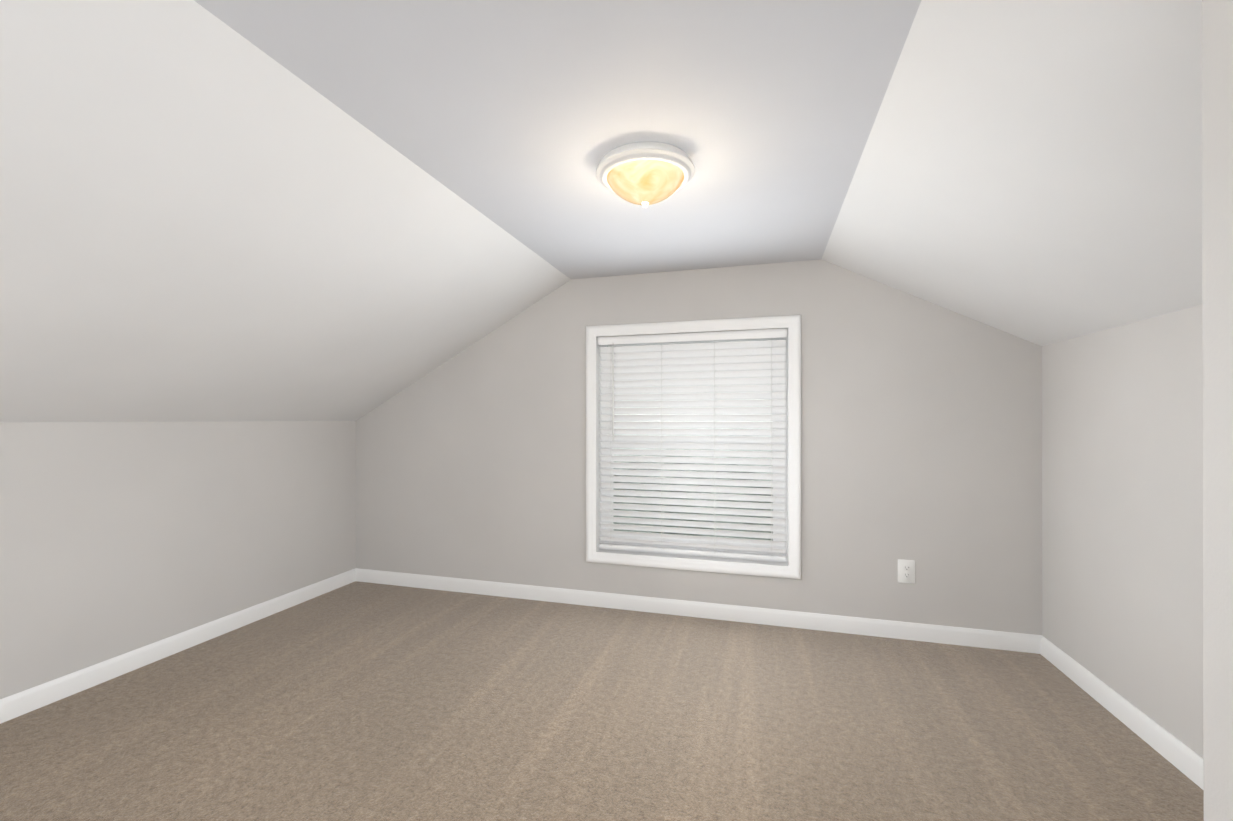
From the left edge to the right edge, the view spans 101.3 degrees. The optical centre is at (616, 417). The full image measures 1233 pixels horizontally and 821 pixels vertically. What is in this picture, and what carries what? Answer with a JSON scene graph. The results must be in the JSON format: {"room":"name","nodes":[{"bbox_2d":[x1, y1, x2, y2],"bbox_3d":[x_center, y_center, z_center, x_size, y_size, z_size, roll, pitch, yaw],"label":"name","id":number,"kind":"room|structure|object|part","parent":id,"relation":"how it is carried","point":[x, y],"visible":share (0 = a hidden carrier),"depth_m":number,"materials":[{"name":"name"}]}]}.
{"room":"empty attic room","nodes":[
{"label":"empty attic room","id":0,"kind":"room"},
{"bbox_2d":[0,421,355,698],"bbox_3d":[-2.635,0.597,1.513,0.140,1.360,4.775,0,0,16],"label":"wall","id":1,"kind":"structure","parent":0,"point":[118,538],"depth_m":2.49,"materials":[{"name":"beige paint"}]},
{"bbox_2d":[0,569,355,723],"bbox_3d":[-2.550,1.152,1.527,0.015,0.090,4.570,0,0,16],"label":"baseboard","id":2,"kind":"structure","parent":1,"relation":"attached to","point":[31,699],"depth_m":2.47,"materials":[{"name":"white paint"}]},
{"bbox_2d":[0,0,570,422],"bbox_3d":[-1.833,-0.476,1.288,1.872,1.100,4.775,0,0,16],"label":"ceiling","id":3,"kind":"structure","parent":0,"point":[206,215],"depth_m":1.72,"materials":[{"name":"white paint"}]},
{"bbox_2d":[194,0,920,278],"bbox_3d":[-0.203,-0.974,0.828,1.715,0.140,4.775,0,0,16],"label":"ceiling","id":4,"kind":"structure","parent":0,"point":[518,120],"depth_m":1.44,"materials":[{"name":"paint"}]},
{"bbox_2d":[596,142,694,207],"bbox_3d":[0.102,-0.826,1.804,0.350,0.153,0.350,0,0,16],"label":"ceiling light fixture","id":5,"kind":"object","parent":4,"relation":"attached to","point":[645,174],"visible":1,"depth_m":1.71,"materials":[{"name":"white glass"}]},
{"bbox_3d":[0.102,-0.808,1.804,0.276,0.088,0.276,0,0,16],"label":"lamp shade","id":6,"kind":"part","parent":5,"relation":"part of","materials":[{"name":"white glass"}]},
{"bbox_2d":[0,581,1203,820],"bbox_3d":[-0.503,1.236,0.955,4.545,0.080,4.865,0,0,16],"label":"floor","id":7,"kind":"structure","parent":0,"point":[362,701],"depth_m":1.95,"materials":[{"name":"carpet"}]},
{"bbox_2d":[356,259,1041,634],"bbox_3d":[0.140,0.065,3.231,4.545,2.430,0.140,0,0,16],"label":"wall","id":8,"kind":"structure","parent":0,"point":[922,433],"depth_m":2.88,"materials":[{"name":"beige paint"}]},
{"bbox_2d":[586,315,800,579],"bbox_3d":[0.447,0.167,3.129,1.298,1.509,0.158,0,0,16],"label":"window","id":9,"kind":"structure","parent":8,"relation":"in","point":[792,324],"depth_m":3.05,"materials":[{"name":"white paint"}]},
{"bbox_2d":[612,347,613,439],"bbox_3d":[-0.022,-0.167,3.203,0.013,0.615,0.011,0,0,16],"label":"wand","id":10,"kind":"object","parent":9,"relation":"hanging from","point":[613,391],"visible":0.94,"depth_m":3.20,"materials":[{"name":"white plastic"}]},
{"bbox_2d":[661,342,663,549],"bbox_3d":[0.279,0.167,3.126,0.002,1.294,0.002,0,0,16],"label":"cord","id":11,"kind":"object","parent":9,"relation":"hanging from","point":[661,342],"depth_m":3.13,"materials":[{"name":"white fabric"}]},
{"bbox_2d":[599,339,785,554],"bbox_3d":[0.442,0.172,3.109,1.142,1.258,0.034,0,0,16],"label":"window blind slats","id":12,"kind":"object","parent":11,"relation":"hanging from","point":[687,395],"visible":0.9,"depth_m":3.10,"materials":[{"name":"white plastic"}]},
{"bbox_2d":[597,328,787,565],"bbox_3d":[0.442,0.167,3.111,1.192,1.403,0.075,0,0,16],"label":"liner","id":13,"kind":"object","parent":9,"relation":"attached to","point":[652,553],"visible":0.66,"depth_m":3.23,"materials":[{"name":"white paint"}]},
{"bbox_3d":[0.442,0.818,3.109,1.142,0.016,0.050,0,0,16],"label":"window blinds bottom rail","id":14,"kind":"part","parent":9,"relation":"part of","materials":[{"name":"white plastic"}]},
{"bbox_3d":[0.441,-0.493,3.108,1.154,0.050,0.058,0,0,16],"label":"window blinds head rail","id":15,"kind":"part","parent":9,"relation":"part of","materials":[{"name":"white plastic"}]},
{"bbox_3d":[0.461,0.162,3.176,1.004,1.201,0.032,0,0,16],"label":"glass","id":16,"kind":"part","parent":9,"relation":"part of","materials":[{"name":"glass"}]},
{"bbox_3d":[0.460,0.167,3.174,1.190,1.401,0.064,0,0,16],"label":"window sash","id":17,"kind":"part","parent":9,"relation":"part of","materials":[{"name":"white plastic"}]},
{"bbox_2d":[714,340,715,553],"bbox_3d":[0.589,0.167,3.038,0.002,1.294,0.002,0,0,16],"label":"cord","id":18,"kind":"object","parent":9,"relation":"hanging from","point":[714,450],"depth_m":3.04,"materials":[{"name":"white fabric"}]},
{"bbox_2d":[771,338,771,557],"bbox_3d":[0.905,0.167,2.949,0.002,1.294,0.002,0,0,16],"label":"cord","id":19,"kind":"object","parent":9,"relation":"hanging from","point":[771,338],"depth_m":2.95,"materials":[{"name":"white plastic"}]},
{"bbox_2d":[355,568,1042,653],"bbox_3d":[0.119,1.155,3.154,4.265,0.090,0.015,0,0,16],"label":"baseboard","id":20,"kind":"structure","parent":8,"relation":"attached to","point":[1002,640],"depth_m":2.99,"materials":[{"name":"white paint"}]},
{"bbox_2d":[898,559,914,583],"bbox_3d":[1.575,0.833,2.746,0.084,0.126,0.009,0,0,16],"label":"electrical outlet plate","id":21,"kind":"object","parent":8,"relation":"attached to","point":[906,571],"visible":1,"depth_m":2.74,"materials":[{"name":"white plastic"}]},
{"bbox_2d":[822,0,1201,345],"bbox_3d":[1.113,-0.673,0.455,1.220,0.714,4.775,0,0,16],"label":"ceiling","id":22,"kind":"structure","parent":0,"point":[1029,170],"depth_m":1.41,"materials":[{"name":"white paint"}]},
{"bbox_2d":[1042,305,1202,757],"bbox_3d":[1.604,0.402,0.314,0.140,1.745,4.775,0,0,16],"label":"wall","id":23,"kind":"structure","parent":0,"point":[1122,511],"depth_m":1.96,"materials":[{"name":"beige paint"}]},
{"bbox_2d":[1040,637,1203,789],"bbox_3d":[1.872,1.152,1.546,0.015,0.090,2.126,0,0,16],"label":"baseboard","id":24,"kind":"structure","parent":23,"relation":"attached to","point":[1183,758],"depth_m":1.95,"materials":[{"name":"white paint"}]},
{"bbox_2d":[1202,0,1232,820],"bbox_3d":[0.872,0.227,-0.617,0.800,2.092,2.584,0,0,16],"label":"wall","id":25,"kind":"structure","parent":0,"point":[1217,161],"depth_m":0.70,"materials":[{"name":"beige paint"}]},
{"label":"outside","id":26,"kind":"structure","parent":0,"visible":0},
{"bbox_2d":[614,362,772,540],"bbox_3d":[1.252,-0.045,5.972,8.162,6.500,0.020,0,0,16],"label":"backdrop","id":27,"kind":"structure","parent":26,"point":[694,485],"depth_m":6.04,"materials":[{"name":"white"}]}
]}

